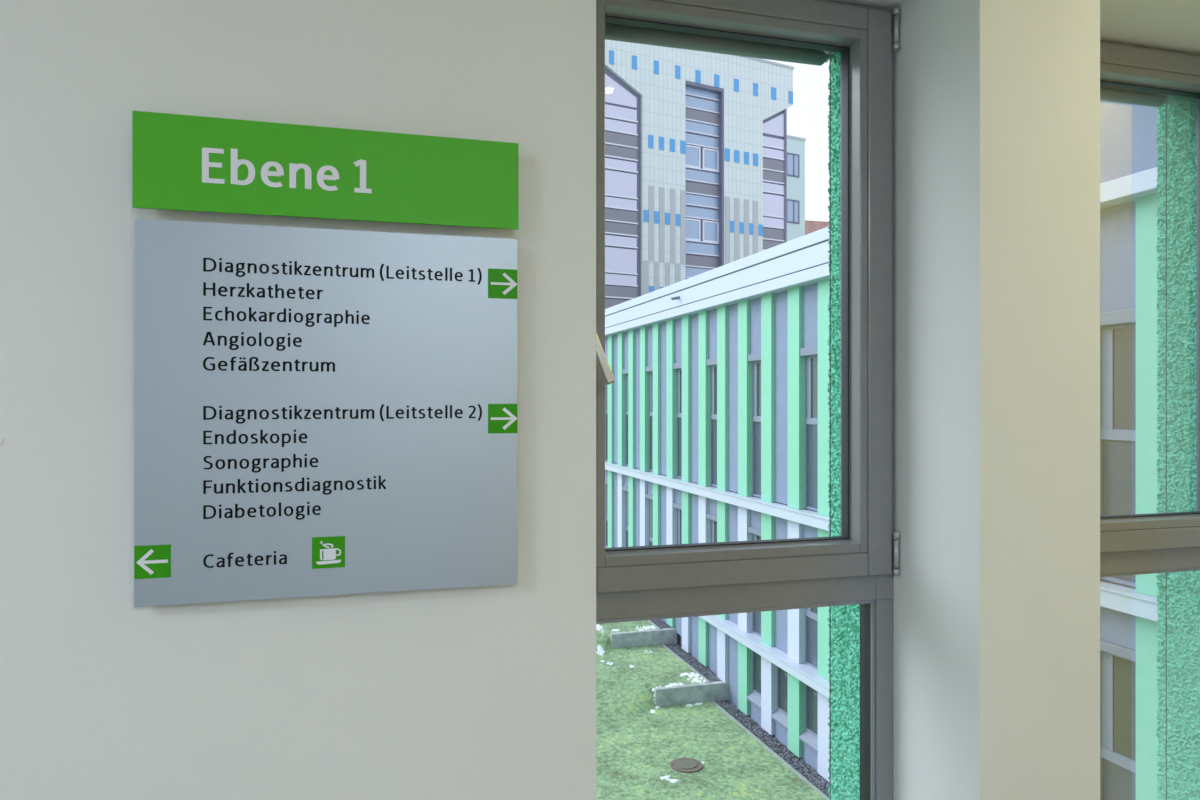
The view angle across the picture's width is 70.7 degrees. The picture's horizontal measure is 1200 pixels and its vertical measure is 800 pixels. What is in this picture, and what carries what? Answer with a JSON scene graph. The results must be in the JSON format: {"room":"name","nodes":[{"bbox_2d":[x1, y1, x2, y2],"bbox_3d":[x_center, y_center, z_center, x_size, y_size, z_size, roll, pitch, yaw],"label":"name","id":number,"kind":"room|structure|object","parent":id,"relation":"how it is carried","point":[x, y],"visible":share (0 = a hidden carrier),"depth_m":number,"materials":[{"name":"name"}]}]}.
{"room":"hospital corridor","nodes":[
{"label":"hospital corridor","id":0,"kind":"room"},
{"bbox_2d":[0,0,1199,799],"bbox_3d":[-0.819,-0.010,1.513,6.460,3.220,0.360,0,0,-16],"label":"wall","id":1,"kind":"structure","parent":0,"point":[479,692],"depth_m":1.51,"materials":[{"name":"paint"}]},
{"bbox_2d":[132,111,518,606],"bbox_3d":[-0.441,-0.065,1.418,0.610,0.776,0.031,0,0,-16],"label":"sign","id":2,"kind":"object","parent":1,"relation":"attached to","point":[318,411],"visible":1,"depth_m":1.40,"materials":[{"name":"green"}]},
{"bbox_2d":[596,0,898,799],"bbox_3d":[0.318,0.194,1.955,0.844,2.313,0.161,0,0,-16],"label":"window","id":3,"kind":"structure","parent":1,"relation":"in","point":[859,565],"depth_m":2.04,"materials":[{"name":"grey metal"}]},
{"bbox_2d":[1100,40,1199,576],"bbox_3d":[1.436,0.194,2.275,0.844,2.313,0.161,0,0,-16],"label":"window","id":4,"kind":"structure","parent":1,"relation":"in","point":[1132,544],"depth_m":2.30,"materials":[{"name":"grey metal"}]},
{"bbox_2d":[828,52,1199,799],"bbox_3d":[1.053,2.400,2.346,15.318,11.200,0.210,0,0,-16],"label":"wall","id":5,"kind":"structure","parent":0,"point":[1183,587],"depth_m":2.56,"materials":[{"name":"green paint"}]},
{"bbox_2d":[605,23,836,799],"bbox_3d":[0.266,0.135,2.139,0.810,2.450,0.155,0,0,-16],"label":"window frame","id":6,"kind":"structure","parent":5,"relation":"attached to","point":[615,32],"depth_m":2.17,"materials":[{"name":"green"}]},
{"bbox_2d":[1100,86,1168,799],"bbox_3d":[1.383,0.135,2.459,0.810,2.450,0.155,0,0,-16],"label":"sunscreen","id":7,"kind":"object","parent":5,"relation":"attached to","point":[1106,93],"visible":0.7,"depth_m":2.57,"materials":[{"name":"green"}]},
{"label":"outside","id":8,"kind":"structure","parent":0,"visible":0},
{"bbox_2d":[655,620,828,796],"bbox_3d":[3.858,7.848,20.715,0.658,1.339,33.555,0,0,-16],"label":"gravel bed","id":9,"kind":"object","parent":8,"point":[678,635],"visible":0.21,"depth_m":20.61,"materials":[{"name":"grey gravel"}]},
{"bbox_2d":[650,619,829,795],"bbox_3d":[2.908,7.592,23.814,0.512,0.942,16.670,0,0,-16],"label":"pebbles","id":10,"kind":"object","parent":9,"relation":"on","point":[713,678],"visible":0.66,"depth_m":20.79,"materials":[{"name":"grey gravel"}]},
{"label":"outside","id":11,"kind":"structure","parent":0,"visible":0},
{"bbox_3d":[-12.120,8.036,151.039,380.000,1.764,222.950,0,0,-16],"label":"ground","id":12,"kind":"structure","parent":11,"visible":0},
{"bbox_2d":[605,40,793,308],"bbox_3d":[0.411,-6.620,53.692,18.099,27.529,14.610,0,0,-29],"label":"building","id":13,"kind":"structure","parent":12,"relation":"on","point":[696,141],"depth_m":48.11,"materials":[{"name":"tile"}]},
{"bbox_2d":[787,135,805,241],"bbox_3d":[12.126,-6.349,66.634,3.472,26.986,8.000,0,0,-29],"label":"annex","id":14,"kind":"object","parent":12,"relation":"on","point":[795,145],"visible":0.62,"depth_m":63.53,"materials":[{"name":"white"}]},
{"bbox_2d":[805,220,829,234],"bbox_3d":[23.612,-5.888,89.153,12.086,26.065,8.600,0,0,-16],"label":"house","id":15,"kind":"structure","parent":12,"relation":"on","point":[810,226],"depth_m":87.12,"materials":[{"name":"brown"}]},
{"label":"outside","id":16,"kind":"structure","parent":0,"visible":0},
{"bbox_2d":[596,620,825,799],"bbox_3d":[-15.443,7.581,15.919,39.092,0.874,34.980,0,0,-16],"label":"lawn","id":17,"kind":"structure","parent":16,"point":[605,642],"depth_m":19.89,"materials":[{"name":"green plant"}]},
{"bbox_2d":[596,624,604,652],"bbox_3d":[-0.012,7.354,26.294,0.378,0.468,1.899,0,0,-8],"label":"snow patch","id":18,"kind":"object","parent":17,"relation":"on","point":[597,626],"visible":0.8,"depth_m":25.64,"materials":[{"name":"white snow"}]},
{"bbox_2d":[596,651,612,664],"bbox_3d":[0.093,7.548,24.853,0.326,0.081,1.275,0,0,-16],"label":"snow patch","id":19,"kind":"object","parent":17,"relation":"on","point":[598,652],"visible":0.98,"depth_m":24.62,"materials":[{"name":"white snow"}]},
{"bbox_2d":[612,625,656,645],"bbox_3d":[1.292,7.354,26.915,1.357,0.468,1.845,0,0,20],"label":"snow patch","id":20,"kind":"object","parent":17,"relation":"on","point":[652,626],"visible":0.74,"depth_m":26.53,"materials":[{"name":"white snow"}]},
{"bbox_2d":[610,628,676,647],"bbox_3d":[1.362,7.503,26.252,2.144,0.738,0.175,0,0,-16],"label":"wall","id":21,"kind":"structure","parent":17,"relation":"on","point":[666,636],"depth_m":26.18,"materials":[{"name":"concrete"}]},
{"bbox_2d":[650,682,683,712],"bbox_3d":[1.674,7.791,22.290,0.435,0.488,1.324,0,0,45],"label":"snow patch","id":22,"kind":"object","parent":17,"relation":"on","point":[672,684],"visible":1,"depth_m":22.38,"materials":[{"name":"white snow"}]},
{"bbox_2d":[660,775,677,782],"bbox_3d":[1.462,8.014,17.909,0.293,0.041,0.408,0,0,-35],"label":"snow patch","id":23,"kind":"object","parent":17,"relation":"on","point":[666,776],"visible":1,"depth_m":17.89,"materials":[{"name":"white snow"}]},
{"bbox_2d":[670,758,702,772],"bbox_3d":[1.900,8.018,18.584,0.717,0.100,0.717,0,0,-16],"label":"manhole cover","id":24,"kind":"object","parent":17,"relation":"on","point":[683,765],"visible":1,"depth_m":18.49,"materials":[{"name":"metal"}]},
{"bbox_2d":[653,681,728,706],"bbox_3d":[2.445,7.940,22.530,2.115,0.756,0.175,0,0,-16],"label":"wall","id":25,"kind":"structure","parent":17,"relation":"on","point":[718,690],"depth_m":22.45,"materials":[{"name":"concrete"}]},
{"bbox_2d":[680,672,705,682],"bbox_3d":[2.577,7.568,23.132,0.568,0.041,0.924,0,0,-24],"label":"snow patch","id":26,"kind":"object","parent":17,"relation":"on","point":[691,673],"visible":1,"depth_m":23.16,"materials":[{"name":"white snow"}]},
{"bbox_2d":[647,620,828,799],"bbox_3d":[3.542,7.663,20.624,0.070,1.109,33.547,0,0,-16],"label":"kerb","id":27,"kind":"object","parent":17,"relation":"on","point":[777,756],"visible":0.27,"depth_m":20.19,"materials":[{"name":"concrete"}]},
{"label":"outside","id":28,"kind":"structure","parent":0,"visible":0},
{"bbox_2d":[605,100,1157,799],"bbox_3d":[10.438,0.747,22.602,14.468,15.743,33.555,0,0,-16],"label":"building","id":29,"kind":"structure","parent":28,"point":[717,413],"depth_m":19.72,"materials":[{"name":"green metal"}]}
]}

